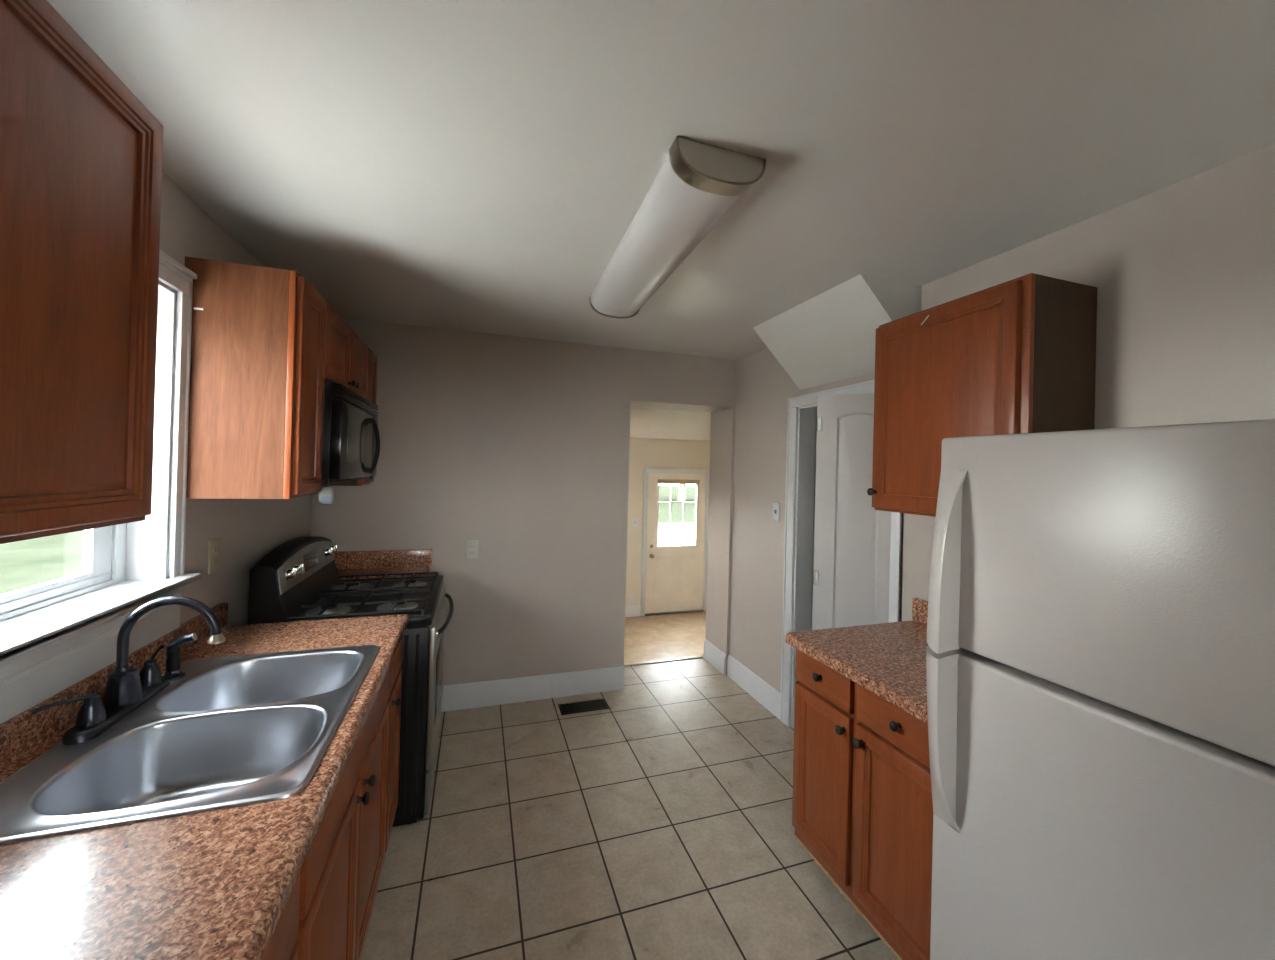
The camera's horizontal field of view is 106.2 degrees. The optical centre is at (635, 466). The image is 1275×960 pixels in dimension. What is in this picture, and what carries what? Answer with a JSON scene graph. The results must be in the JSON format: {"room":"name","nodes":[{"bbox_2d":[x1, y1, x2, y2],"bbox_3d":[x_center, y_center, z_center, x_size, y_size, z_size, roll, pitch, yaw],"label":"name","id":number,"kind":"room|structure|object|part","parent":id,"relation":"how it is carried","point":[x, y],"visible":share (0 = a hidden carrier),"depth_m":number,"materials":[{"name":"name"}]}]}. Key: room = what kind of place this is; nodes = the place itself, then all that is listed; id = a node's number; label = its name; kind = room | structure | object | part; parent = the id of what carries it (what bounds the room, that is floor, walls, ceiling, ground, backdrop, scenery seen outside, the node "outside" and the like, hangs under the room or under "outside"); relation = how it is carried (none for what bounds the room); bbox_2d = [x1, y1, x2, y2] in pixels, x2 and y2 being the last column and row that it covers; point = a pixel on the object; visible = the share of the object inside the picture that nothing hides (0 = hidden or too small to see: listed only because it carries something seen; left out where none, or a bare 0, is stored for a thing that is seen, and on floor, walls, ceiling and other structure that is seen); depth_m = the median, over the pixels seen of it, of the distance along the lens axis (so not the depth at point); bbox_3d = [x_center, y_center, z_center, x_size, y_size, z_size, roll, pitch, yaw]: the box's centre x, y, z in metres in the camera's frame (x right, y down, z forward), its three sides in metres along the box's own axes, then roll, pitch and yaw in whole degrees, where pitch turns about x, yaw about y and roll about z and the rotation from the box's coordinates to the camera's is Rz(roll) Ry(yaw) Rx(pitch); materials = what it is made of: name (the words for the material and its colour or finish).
{"room":"kitchen","nodes":[
{"label":"kitchen","id":0,"kind":"room"},
{"bbox_2d":[160,172,310,625],"bbox_3d":[-1.304,0.320,0.769,0.160,2.427,4.870,2,0,-18],"label":"wall","id":1,"kind":"structure","parent":0,"point":[248,530],"depth_m":1.79,"materials":[{"name":"paint"}]},
{"bbox_2d":[0,523,126,620],"bbox_3d":[-1.469,-0.102,1.144,0.070,0.897,0.649,2,0,-18],"label":"window","id":2,"kind":"structure","parent":1,"relation":"in","point":[104,548],"depth_m":1.33,"materials":[{"name":"white plastic"}]},
{"bbox_2d":[0,0,162,543],"bbox_3d":[-0.907,-0.282,0.439,0.355,0.767,0.937,2,0,-18],"label":"upper cabinet","id":3,"kind":"object","parent":1,"relation":"attached to","point":[81,154],"visible":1,"depth_m":0.72,"materials":[{"name":"brown wood"}]},
{"bbox_3d":[-0.795,-0.279,0.475,0.019,0.767,0.937,2,0,-18],"label":"frame","id":4,"kind":"part","parent":3,"relation":"part of","materials":[{"name":"brown wood"}]},
{"bbox_2d":[0,587,182,723],"bbox_3d":[-1.347,0.446,1.179,0.022,0.141,0.754,2,0,-18],"label":"trim","id":5,"kind":"structure","parent":1,"relation":"attached to","point":[27,679],"depth_m":1.12,"materials":[{"name":"white wood"}]},
{"bbox_2d":[0,573,200,662],"bbox_3d":[-1.395,0.361,1.162,0.196,0.026,0.814,2,0,-18],"label":"trim","id":6,"kind":"structure","parent":1,"relation":"attached to","point":[23,633],"depth_m":1.15,"materials":[{"name":"white wood"}]},
{"bbox_2d":[0,603,227,769],"bbox_3d":[-1.227,0.561,0.814,0.025,0.087,2.105,2,0,-18],"label":"backsplash","id":7,"kind":"structure","parent":1,"relation":"attached to","point":[22,733],"depth_m":1.11,"materials":[{"name":"stone"}]},
{"bbox_2d":[125,281,175,580],"bbox_3d":[-1.390,-0.100,1.170,0.096,0.897,0.649,2,0,-18],"label":"trim","id":8,"kind":"structure","parent":1,"relation":"attached to","point":[147,540],"depth_m":1.48,"materials":[{"name":"white wood"}]},
{"bbox_2d":[159,249,196,577],"bbox_3d":[-1.328,-0.135,1.190,0.034,0.970,0.771,2,0,-18],"label":"trim","id":9,"kind":"structure","parent":1,"relation":"attached to","point":[172,273],"depth_m":1.50,"materials":[{"name":"white wood"}]},
{"bbox_2d":[208,538,220,573],"bbox_3d":[-1.540,0.327,1.753,0.009,0.120,0.076,2,0,-18],"label":"wall outlet","id":10,"kind":"object","parent":1,"relation":"attached to","point":[214,545],"visible":1,"depth_m":1.74,"materials":[{"name":"beige plastic"}]},
{"bbox_2d":[213,557,217,565],"bbox_3d":[-1.538,0.348,1.753,0.004,0.028,0.034,2,0,-18],"label":"receptacle","id":11,"kind":"object","parent":10,"relation":"attached to","point":[215,559],"depth_m":1.75,"materials":[{"name":"plastic"}]},
{"bbox_2d":[213,545,218,553],"bbox_3d":[-1.537,0.306,1.753,0.004,0.028,0.034,2,0,-18],"label":"receptacle","id":12,"kind":"object","parent":10,"relation":"attached to","point":[215,547],"depth_m":1.75,"materials":[{"name":"beige plastic"}]},
{"bbox_2d":[185,256,328,498],"bbox_3d":[-1.333,-0.281,1.728,0.355,0.777,0.296,2,0,-18],"label":"upper cabinet","id":13,"kind":"object","parent":1,"relation":"attached to","point":[258,333],"visible":0.97,"depth_m":1.59,"materials":[{"name":"brown wood"}]},
{"bbox_3d":[-1.221,-0.278,1.765,0.019,0.777,0.294,2,0,-18],"label":"frame","id":14,"kind":"part","parent":13,"relation":"part of","materials":[{"name":"brown wood"}]},
{"bbox_3d":[-1.202,-0.278,1.771,0.020,0.750,0.268,2,0,-18],"label":"door","id":15,"kind":"part","parent":13,"relation":"part of","materials":[{"name":"brown wood"}]},
{"bbox_3d":[-1.220,0.061,1.875,0.030,0.031,0.031,2,0,-18],"label":"knob","id":16,"kind":"part","parent":13,"relation":"part of","materials":[{"name":"brown metal"}]},
{"bbox_2d":[325,304,367,398],"bbox_3d":[-1.493,-0.510,2.230,0.355,0.322,0.759,2,0,-18],"label":"upper cabinet","id":17,"kind":"object","parent":1,"relation":"attached to","point":[346,355],"visible":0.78,"depth_m":2.19,"materials":[{"name":"brown wood"}]},
{"bbox_3d":[-1.304,-0.506,2.096,0.020,0.298,0.364,2,0,-18],"label":"door","id":18,"kind":"part","parent":17,"relation":"part of","materials":[{"name":"brown wood"}]},
{"bbox_2d":[322,382,379,482],"bbox_3d":[-1.468,-0.140,2.239,0.423,0.406,0.754,2,0,-18],"label":"microwave","id":19,"kind":"object","parent":17,"relation":"attached to","point":[351,437],"visible":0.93,"depth_m":2.04,"materials":[{"name":"black plastic"}]},
{"bbox_2d":[319,486,333,503],"bbox_3d":[-1.233,0.102,1.909,0.045,0.095,0.034,2,0,-18],"label":"packet","id":20,"kind":"object","parent":19,"relation":"hanging from","point":[326,495],"visible":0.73,"depth_m":1.90,"materials":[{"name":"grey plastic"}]},
{"bbox_3d":[-1.305,-0.108,2.220,0.038,0.322,0.607,2,0,-18],"label":"door","id":21,"kind":"part","parent":19,"relation":"part of","materials":[{"name":"black glass"}]},
{"bbox_3d":[-1.423,-0.109,2.576,0.036,0.322,0.139,2,0,-18],"label":"control panel","id":22,"kind":"part","parent":19,"relation":"part of","materials":[{"name":"black glass"}]},
{"bbox_3d":[-1.356,-0.107,2.483,0.056,0.289,0.022,2,0,-18],"label":"door handle","id":23,"kind":"part","parent":19,"relation":"part of","materials":[{"name":"plastic"}]},
{"bbox_3d":[-1.331,-0.390,2.248,0.030,0.031,0.031,2,0,-18],"label":"knob","id":24,"kind":"part","parent":17,"relation":"part of","materials":[{"name":"brown metal"}]},
{"bbox_3d":[-1.421,-0.507,2.450,0.020,0.298,0.364,2,0,-18],"label":"door","id":25,"kind":"part","parent":17,"relation":"part of","materials":[{"name":"brown wood"}]},
{"bbox_2d":[322,348,377,485],"bbox_3d":[-1.657,-0.284,2.708,0.355,0.777,0.248,2,0,-18],"label":"upper cabinet","id":26,"kind":"object","parent":1,"relation":"attached to","point":[372,358],"visible":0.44,"depth_m":2.72,"materials":[{"name":"brown wood"}]},
{"bbox_3d":[-1.652,-0.285,2.583,0.286,0.777,0.006,2,0,-18],"label":"panel","id":27,"kind":"part","parent":26,"relation":"part of","materials":[{"name":"brown wood"}]},
{"bbox_3d":[-1.545,-0.281,2.745,0.019,0.777,0.248,2,0,-18],"label":"frame","id":28,"kind":"part","parent":26,"relation":"part of","materials":[{"name":"brown wood"}]},
{"bbox_3d":[-1.526,-0.281,2.751,0.020,0.750,0.228,2,0,-18],"label":"door","id":29,"kind":"part","parent":26,"relation":"part of","materials":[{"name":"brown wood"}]},
{"bbox_2d":[310,318,736,685],"bbox_3d":[-0.621,0.351,3.373,2.972,2.427,0.354,2,0,-18],"label":"wall","id":30,"kind":"structure","parent":0,"point":[519,447],"depth_m":3.14,"materials":[{"name":"paint"}]},
{"bbox_2d":[333,549,431,568],"bbox_3d":[-1.562,0.556,2.864,0.636,0.102,0.021,2,0,-18],"label":"backsplash","id":31,"kind":"structure","parent":30,"relation":"attached to","point":[420,557],"depth_m":2.87,"materials":[{"name":"stone"}]},
{"bbox_2d":[465,540,478,558],"bbox_3d":[-1.040,0.529,3.044,0.076,0.120,0.009,2,0,-18],"label":"wall outlet","id":32,"kind":"object","parent":30,"relation":"attached to","point":[471,545],"visible":1,"depth_m":3.04,"materials":[{"name":"white plastic"}]},
{"bbox_2d":[469,544,474,548],"bbox_3d":[-1.039,0.508,3.042,0.034,0.028,0.004,2,0,-18],"label":"receptacle","id":33,"kind":"object","parent":32,"relation":"attached to","point":[471,546],"depth_m":3.04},
{"bbox_2d":[441,666,623,711],"bbox_3d":[-0.682,1.465,3.161,1.263,0.155,0.016,2,0,-18],"label":"baseboard","id":34,"kind":"structure","parent":30,"relation":"attached to","point":[530,688],"depth_m":3.15,"materials":[{"name":"white wood"}]},
{"bbox_2d":[361,658,898,959],"bbox_3d":[0.024,1.595,1.230,3.037,0.090,4.905,2,0,-18],"label":"floor","id":35,"kind":"structure","parent":0,"point":[656,824],"depth_m":1.96,"materials":[{"name":"tile"}]},
{"bbox_2d":[262,873,299,959],"bbox_3d":[-0.780,1.089,0.437,0.662,0.872,0.666,2,0,-18],"label":"base cabinet","id":36,"kind":"object","parent":35,"relation":"on","point":[281,946],"visible":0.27,"depth_m":0.78,"materials":[{"name":"brown wood"}]},
{"bbox_3d":[-0.555,1.113,0.683,0.020,0.560,0.312,2,0,-18],"label":"door","id":37,"kind":"part","parent":36,"relation":"part of","materials":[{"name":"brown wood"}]},
{"bbox_2d":[295,666,389,959],"bbox_3d":[-1.028,1.087,1.186,0.662,0.872,0.908,2,0,-18],"label":"base cabinet","id":38,"kind":"object","parent":35,"relation":"on","point":[341,870],"visible":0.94,"depth_m":1.22,"materials":[{"name":"brown wood"}]},
{"bbox_2d":[0,603,408,959],"bbox_3d":[-0.930,0.589,0.912,0.651,0.126,2.105,2,0,-18],"label":"countertop","id":39,"kind":"structure","parent":38,"relation":"on","point":[216,884],"depth_m":0.75,"materials":[{"name":"stone"}]},
{"bbox_2d":[30,596,224,744],"bbox_3d":[-1.187,0.466,1.198,0.248,0.274,0.344,2,0,-10],"label":"kitchen faucet","id":40,"kind":"object","parent":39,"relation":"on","point":[126,690],"visible":1,"depth_m":1.17,"materials":[{"name":"brown metal"}]},
{"bbox_3d":[-1.252,0.522,1.056,0.022,0.020,0.104,1,0,32],"label":"lever","id":41,"kind":"part","parent":40,"relation":"part of","materials":[{"name":"brown metal"}]},
{"bbox_3d":[-1.234,0.549,1.086,0.048,0.064,0.048,2,0,-18],"label":"handle","id":42,"kind":"part","parent":40,"relation":"part of","materials":[{"name":"brown metal"}]},
{"bbox_3d":[-1.267,0.590,1.182,0.058,0.022,0.314,2,0,-18],"label":"plate","id":43,"kind":"part","parent":40,"relation":"part of","materials":[{"name":"brown metal"}]},
{"bbox_3d":[-1.298,0.548,1.279,0.048,0.064,0.048,2,0,-18],"label":"handle","id":44,"kind":"part","parent":40,"relation":"part of","materials":[{"name":"brown metal"}]},
{"bbox_3d":[-1.312,0.516,1.305,0.022,0.032,0.088,2,0,-30],"label":"lever","id":45,"kind":"part","parent":40,"relation":"part of","materials":[{"name":"brown metal"}]},
{"bbox_3d":[-1.175,0.421,1.212,0.210,0.184,0.021,2,0,-18],"label":"spout","id":46,"kind":"part","parent":40,"relation":"part of","materials":[{"name":"brown metal"}]},
{"bbox_2d":[0,645,379,844],"bbox_3d":[-1.014,0.694,1.189,0.550,0.179,0.792,2,0,-18],"label":"sink","id":47,"kind":"object","parent":39,"relation":"in","point":[240,730],"visible":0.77,"depth_m":1.15,"materials":[{"name":"silver metal"}]},
{"bbox_2d":[164,633,196,680],"bbox_3d":[-1.303,0.540,1.365,0.077,0.122,0.054,2,0,-18],"label":"sprayer","id":48,"kind":"object","parent":47,"relation":"on","point":[173,671],"visible":0.98,"depth_m":1.35,"materials":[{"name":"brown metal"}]},
{"bbox_3d":[-0.682,1.111,1.067,0.020,0.560,0.436,2,0,-18],"label":"door","id":49,"kind":"part","parent":38,"relation":"part of","materials":[{"name":"brown wood"}]},
{"bbox_3d":[-0.710,0.867,1.249,0.030,0.031,0.031,2,0,-18],"label":"knob","id":50,"kind":"part","parent":38,"relation":"part of","materials":[{"name":"brown metal"}]},
{"bbox_3d":[-0.733,0.867,1.320,0.030,0.031,0.031,2,0,-18],"label":"knob","id":51,"kind":"part","parent":38,"relation":"part of","materials":[{"name":"brown metal"}]},
{"bbox_3d":[-0.821,1.110,1.486,0.020,0.560,0.440,2,0,-18],"label":"door","id":52,"kind":"part","parent":38,"relation":"part of","materials":[{"name":"brown wood"}]},
{"bbox_2d":[246,536,453,826],"bbox_3d":[-1.287,0.935,2.301,0.758,1.175,0.762,2,0,-18],"label":"gas range","id":53,"kind":"object","parent":35,"relation":"on","point":[299,579],"visible":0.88,"depth_m":2.04,"materials":[{"name":"black metal"}]},
{"bbox_3d":[-1.401,0.439,1.948,0.037,0.052,0.051,2,0,-18],"label":"control knob","id":54,"kind":"part","parent":53,"relation":"part of","materials":[{"name":"silver metal"}]},
{"bbox_3d":[-1.427,0.439,2.024,0.037,0.052,0.051,2,0,-18],"label":"control knob","id":55,"kind":"part","parent":53,"relation":"part of","materials":[{"name":"silver metal"}]},
{"bbox_3d":[-1.513,0.434,2.226,0.020,0.140,0.731,2,0,-18],"label":"control panel","id":56,"kind":"part","parent":53,"relation":"part of","materials":[{"name":"silver metal"}]},
{"bbox_3d":[-1.561,0.437,2.433,0.037,0.052,0.051,2,0,-18],"label":"control knob","id":57,"kind":"part","parent":53,"relation":"part of","materials":[{"name":"silver metal"}]},
{"bbox_3d":[-1.328,0.619,2.073,0.169,0.018,0.169,2,0,-18],"label":"burner","id":58,"kind":"part","parent":53,"relation":"part of","materials":[{"name":"silver metal"}]},
{"bbox_3d":[-1.588,0.437,2.513,0.037,0.052,0.051,2,0,-18],"label":"control knob","id":59,"kind":"part","parent":53,"relation":"part of","materials":[{"name":"silver metal"}]},
{"bbox_2d":[246,575,443,628],"bbox_3d":[-1.314,0.648,2.292,0.686,0.057,0.761,2,0,-18],"label":"cooktop","id":60,"kind":"object","parent":53,"relation":"in","point":[427,618],"depth_m":2.23,"materials":[{"name":"black metal"}]},
{"bbox_3d":[-1.457,0.618,2.462,0.169,0.018,0.169,2,0,-18],"label":"burner","id":61,"kind":"part","parent":53,"relation":"part of","materials":[{"name":"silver metal"}]},
{"bbox_3d":[-1.072,0.626,2.158,0.169,0.018,0.169,2,0,-18],"label":"burner","id":62,"kind":"part","parent":53,"relation":"part of","materials":[{"name":"silver metal"}]},
{"bbox_3d":[-1.200,0.625,2.547,0.169,0.018,0.169,2,0,-18],"label":"burner","id":63,"kind":"part","parent":53,"relation":"part of","materials":[{"name":"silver metal"}]},
{"bbox_3d":[-1.008,1.396,2.396,0.014,0.177,0.751,2,0,-18],"label":"storage drawer","id":64,"kind":"part","parent":53,"relation":"part of","materials":[{"name":"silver metal"}]},
{"bbox_3d":[-0.994,0.992,2.399,0.022,0.607,0.751,2,0,-18],"label":"oven door","id":65,"kind":"part","parent":53,"relation":"part of","materials":[{"name":"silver metal"}]},
{"bbox_3d":[-0.956,0.731,2.411,0.071,0.021,0.679,2,0,-18],"label":"oven handle","id":66,"kind":"part","parent":53,"relation":"part of","materials":[{"name":"black metal"}]},
{"bbox_2d":[385,637,402,852],"bbox_3d":[-1.216,1.085,1.757,0.662,0.872,0.290,2,0,-18],"label":"base cabinet","id":67,"kind":"object","parent":35,"relation":"on","point":[394,699],"visible":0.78,"depth_m":1.85,"materials":[{"name":"brown wood"}]},
{"bbox_3d":[-0.931,0.743,1.850,0.020,0.142,0.272,2,0,-18],"label":"drawer","id":68,"kind":"part","parent":67,"relation":"part of","materials":[{"name":"brown wood"}]},
{"bbox_3d":[-0.877,0.866,1.756,0.030,0.031,0.031,2,0,-18],"label":"knob","id":69,"kind":"part","parent":67,"relation":"part of","materials":[{"name":"brown metal"}]},
{"bbox_2d":[558,699,609,714],"bbox_3d":[-0.335,1.548,3.087,0.310,0.006,0.132,2,0,-18],"label":"floor vent","id":70,"kind":"object","parent":35,"relation":"in","point":[599,704],"visible":1,"depth_m":3.08,"materials":[{"name":"black metal"}]},
{"bbox_2d":[624,655,702,665],"bbox_3d":[0.174,1.565,3.843,0.795,0.006,0.042,2,0,-18],"label":"trim","id":71,"kind":"structure","parent":35,"relation":"on","point":[700,656],"depth_m":3.85,"materials":[{"name":"metal"}]},
{"bbox_2d":[792,649,932,959],"bbox_3d":[1.010,1.142,1.664,0.674,0.872,0.663,2,0,-18],"label":"base cabinet","id":72,"kind":"object","parent":35,"relation":"on","point":[862,804],"visible":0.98,"depth_m":1.53,"materials":[{"name":"brown wood"}]},
{"bbox_3d":[0.657,0.764,1.736,0.030,0.031,0.031,2,0,-18],"label":"knob","id":73,"kind":"part","parent":72,"relation":"part of","materials":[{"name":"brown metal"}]},
{"bbox_3d":[0.671,1.125,1.742,0.020,0.560,0.290,2,0,-18],"label":"door","id":74,"kind":"part","parent":72,"relation":"part of","materials":[{"name":"brown wood"}]},
{"bbox_3d":[0.680,0.768,1.744,0.020,0.127,0.290,2,0,-18],"label":"drawer","id":75,"kind":"part","parent":72,"relation":"part of","materials":[{"name":"brown wood"}]},
{"bbox_3d":[0.692,0.891,1.620,0.030,0.031,0.031,2,0,-18],"label":"knob","id":76,"kind":"part","parent":72,"relation":"part of","materials":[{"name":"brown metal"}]},
{"bbox_2d":[785,598,928,723],"bbox_3d":[1.019,0.637,1.677,0.677,0.138,0.685,2,0,-18],"label":"countertop","id":77,"kind":"structure","parent":72,"relation":"on","point":[888,660],"depth_m":1.69,"materials":[{"name":"stone"}]},
{"bbox_3d":[0.717,0.892,1.545,0.030,0.031,0.031,2,0,-18],"label":"knob","id":78,"kind":"part","parent":72,"relation":"part of","materials":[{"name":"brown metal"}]},
{"bbox_3d":[0.778,1.126,1.419,0.020,0.560,0.330,2,0,-18],"label":"door","id":79,"kind":"part","parent":72,"relation":"part of","materials":[{"name":"brown wood"}]},
{"bbox_3d":[0.787,0.769,1.421,0.020,0.127,0.330,2,0,-18],"label":"drawer","id":80,"kind":"part","parent":72,"relation":"part of","materials":[{"name":"brown wood"}]},
{"bbox_3d":[0.764,0.765,1.411,0.030,0.031,0.031,2,0,-18],"label":"knob","id":81,"kind":"part","parent":72,"relation":"part of","materials":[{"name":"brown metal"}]},
{"bbox_2d":[926,419,1274,959],"bbox_3d":[1.161,0.742,0.936,0.789,1.632,0.758,2,0,-18],"label":"refrigerator","id":82,"kind":"object","parent":35,"relation":"on","point":[1100,652],"visible":1,"depth_m":0.88,"materials":[{"name":"grey metal"}]},
{"bbox_3d":[0.724,0.654,1.151,0.090,0.417,0.073,2,0,-18],"label":"handle","id":83,"kind":"part","parent":82,"relation":"part of","materials":[{"name":"plastic"}]},
{"bbox_3d":[0.735,0.220,1.153,0.090,0.428,0.073,2,0,-18],"label":"handle","id":84,"kind":"part","parent":82,"relation":"part of","materials":[{"name":"plastic"}]},
{"bbox_3d":[0.884,0.960,0.845,0.062,1.020,0.758,2,0,-18],"label":"door","id":85,"kind":"part","parent":82,"relation":"part of","materials":[{"name":"grey"}]},
{"bbox_3d":[0.904,0.183,0.849,0.062,0.504,0.758,2,0,-18],"label":"freezer door","id":86,"kind":"part","parent":82,"relation":"part of","materials":[{"name":"grey"}]},
{"bbox_3d":[-1.545,1.082,2.751,0.662,0.872,0.246,2,0,-18],"label":"base cabinet","id":87,"kind":"object","parent":35,"relation":"on","visible":0},
{"bbox_2d":[333,549,431,579],"bbox_3d":[-1.537,0.575,2.755,0.655,0.141,0.245,2,0,-18],"label":"countertop","id":88,"kind":"structure","parent":87,"relation":"on","point":[381,561],"depth_m":2.85,"materials":[{"name":"stone"}]},
{"bbox_2d":[47,0,1274,359],"bbox_3d":[0.464,-0.885,1.349,3.817,0.120,4.870,2,0,-18],"label":"ceiling","id":89,"kind":"structure","parent":0,"point":[481,166],"depth_m":1.18,"materials":[{"name":"paint"}]},
{"bbox_2d":[589,136,765,318],"bbox_3d":[0.061,-0.789,1.832,0.263,0.090,1.219,2,0,-16],"label":"ceiling light","id":90,"kind":"object","parent":89,"relation":"attached to","point":[697,184],"visible":1,"depth_m":1.47,"materials":[{"name":"grey plastic"}]},
{"bbox_3d":[0.227,-0.791,1.254,0.247,0.082,0.001,2,0,-18],"label":"plate","id":91,"kind":"part","parent":90,"relation":"part of","materials":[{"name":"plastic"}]},
{"bbox_2d":[624,611,705,663],"bbox_3d":[0.185,2.141,5.306,3.680,0.100,3.040,2,0,-18],"label":"floor","id":92,"kind":"structure","parent":0,"point":[666,636],"depth_m":5.90,"materials":[{"name":"plastic"}]},
{"bbox_2d":[625,438,709,605],"bbox_3d":[0.200,0.846,5.370,3.680,2.590,2.920,2,0,-18],"label":"wall","id":93,"kind":"structure","parent":0,"point":[643,452],"depth_m":6.72,"materials":[{"name":"paint"}]},
{"bbox_2d":[630,594,634,602],"bbox_3d":[-0.049,1.837,6.676,0.076,0.120,0.009,2,0,-18],"label":"wall outlet","id":94,"kind":"object","parent":93,"relation":"attached to","point":[632,596],"visible":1,"depth_m":6.67,"materials":[{"name":"plastic"}]},
{"bbox_2d":[625,605,640,616],"bbox_3d":[-0.242,2.009,6.609,3.400,0.155,0.016,2,0,-18],"label":"baseboard","id":95,"kind":"structure","parent":93,"relation":"attached to","point":[631,610],"depth_m":6.67,"materials":[{"name":"white wood"}]},
{"bbox_2d":[632,518,637,525],"bbox_3d":[-0.009,0.778,6.681,0.076,0.120,0.018,2,0,-18],"label":"light switch","id":96,"kind":"object","parent":93,"relation":"attached to","point":[634,520],"visible":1,"depth_m":6.68,"materials":[{"name":"white plastic"}]},
{"bbox_2d":[645,473,705,615],"bbox_3d":[0.578,1.105,6.896,0.909,2.007,0.101,2,0,-18],"label":"door","id":97,"kind":"structure","parent":93,"relation":"in","point":[674,573],"depth_m":6.89,"materials":[{"name":"paint"}]},
{"bbox_3d":[0.551,2.100,6.896,0.909,0.018,0.090,2,0,-18],"label":"sill","id":98,"kind":"part","parent":97,"relation":"part of","materials":[{"name":"wood"}]},
{"bbox_3d":[0.566,1.576,6.893,0.640,0.585,0.007,2,0,-18],"label":"panel moulding","id":99,"kind":"part","parent":97,"relation":"part of","materials":[{"name":"paint"}]},
{"bbox_2d":[658,479,699,486],"bbox_3d":[0.621,0.241,6.882,0.642,0.103,0.031,2,0,-18],"label":"raised blind","id":100,"kind":"object","parent":97,"relation":"attached to","point":[696,482],"depth_m":6.87,"materials":[{"name":"beige fabric"}]},
{"bbox_2d":[641,468,709,615],"bbox_3d":[0.564,1.071,6.942,1.037,2.075,0.164,2,0,-18],"label":"trim","id":101,"kind":"structure","parent":93,"relation":"attached to","point":[647,471],"depth_m":6.79,"materials":[{"name":"white wood"}]},
{"bbox_2d":[630,407,710,440],"bbox_3d":[0.234,-0.497,5.377,3.680,0.202,2.920,2,0,-18],"label":"ceiling","id":102,"kind":"structure","parent":0,"point":[650,423],"depth_m":4.92,"materials":[{"name":"paint"}]},
{"bbox_2d":[811,410,816,629],"bbox_3d":[1.582,0.414,2.739,0.815,2.407,1.120,2,0,-18],"label":"wall","id":103,"kind":"structure","parent":0,"point":[816,410],"depth_m":3.10,"materials":[{"name":"paint"}]},
{"bbox_2d":[753,274,921,389],"bbox_3d":[0.974,-0.641,2.465,0.342,0.351,0.832,2,0,-18],"label":"bulkhead","id":104,"kind":"structure","parent":0,"point":[830,336],"depth_m":2.37,"materials":[{"name":"paint"}]},
{"bbox_2d":[729,144,1274,693],"bbox_3d":[1.499,0.396,1.509,0.115,2.427,4.516,2,0,-18],"label":"wall","id":105,"kind":"structure","parent":0,"point":[1182,273],"depth_m":1.42,"materials":[{"name":"paint"}]},
{"bbox_2d":[703,639,780,719],"bbox_3d":[0.887,1.504,3.020,0.040,0.155,1.967,2,0,-18],"label":"baseboard","id":106,"kind":"structure","parent":105,"relation":"attached to","point":[764,693],"depth_m":3.38,"materials":[{"name":"white wood"}]},
{"bbox_2d":[772,502,779,521],"bbox_3d":[0.904,0.294,3.105,0.018,0.120,0.076,2,0,-18],"label":"light switch","id":107,"kind":"object","parent":105,"relation":"attached to","point":[776,506],"visible":1,"depth_m":3.10,"materials":[{"name":"white plastic"}]},
{"bbox_2d":[780,380,903,727],"bbox_3d":[1.121,0.582,2.599,0.140,2.007,0.854,2,0,-18],"label":"trim","id":108,"kind":"structure","parent":105,"relation":"attached to","point":[800,456],"depth_m":2.92,"materials":[{"name":"white wood"}]},
{"bbox_2d":[812,393,890,629],"bbox_3d":[1.017,0.611,2.433,0.248,1.918,0.503,2,0,-18],"label":"door","id":109,"kind":"structure","parent":105,"relation":"in","point":[851,566],"depth_m":2.32,"materials":[{"name":"white wood"}]},
{"bbox_2d":[912,598,927,624],"bbox_3d":[1.329,0.626,1.780,0.023,0.099,0.685,2,0,-18],"label":"backsplash","id":110,"kind":"structure","parent":105,"relation":"attached to","point":[919,606],"depth_m":2.06,"materials":[{"name":"stone"}]},
{"bbox_2d":[867,273,1096,516],"bbox_3d":[1.195,-0.195,1.730,0.355,0.755,0.570,2,0,-18],"label":"upper cabinet","id":111,"kind":"object","parent":105,"relation":"attached to","point":[1017,355],"visible":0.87,"depth_m":1.56,"materials":[{"name":"brown wood"}]},
{"bbox_3d":[0.950,0.102,1.927,0.030,0.031,0.031,2,0,-18],"label":"knob","id":112,"kind":"part","parent":111,"relation":"part of","materials":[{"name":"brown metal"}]},
{"bbox_3d":[1.062,-0.197,1.696,0.022,0.728,0.542,2,0,-18],"label":"door","id":113,"kind":"part","parent":111,"relation":"part of","materials":[{"name":"brown wood"}]},
{"bbox_3d":[1.317,-0.193,1.473,0.284,0.755,0.006,2,0,-18],"label":"panel","id":114,"kind":"part","parent":111,"relation":"part of","materials":[{"name":"brown wood"}]},
{"label":"outside","id":115,"kind":"structure","parent":0,"visible":0},
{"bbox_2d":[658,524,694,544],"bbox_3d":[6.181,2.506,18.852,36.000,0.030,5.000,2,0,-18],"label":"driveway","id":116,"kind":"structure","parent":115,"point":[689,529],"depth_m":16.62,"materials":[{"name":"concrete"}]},
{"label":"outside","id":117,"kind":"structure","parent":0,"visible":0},
{"bbox_2d":[0,486,695,594],"bbox_3d":[5.127,2.577,15.660,100.000,0.200,100.000,2,0,-18],"label":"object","id":118,"kind":"structure","parent":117,"point":[30,562],"depth_m":10.85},
{"bbox_2d":[678,484,685,500],"bbox_3d":[3.188,-1.947,34.777,8.048,9.063,5.850,1,0,16],"label":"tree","id":119,"kind":"object","parent":118,"relation":"on","point":[680,491],"visible":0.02,"depth_m":34.87,"materials":[{"name":"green plant"}]}
]}

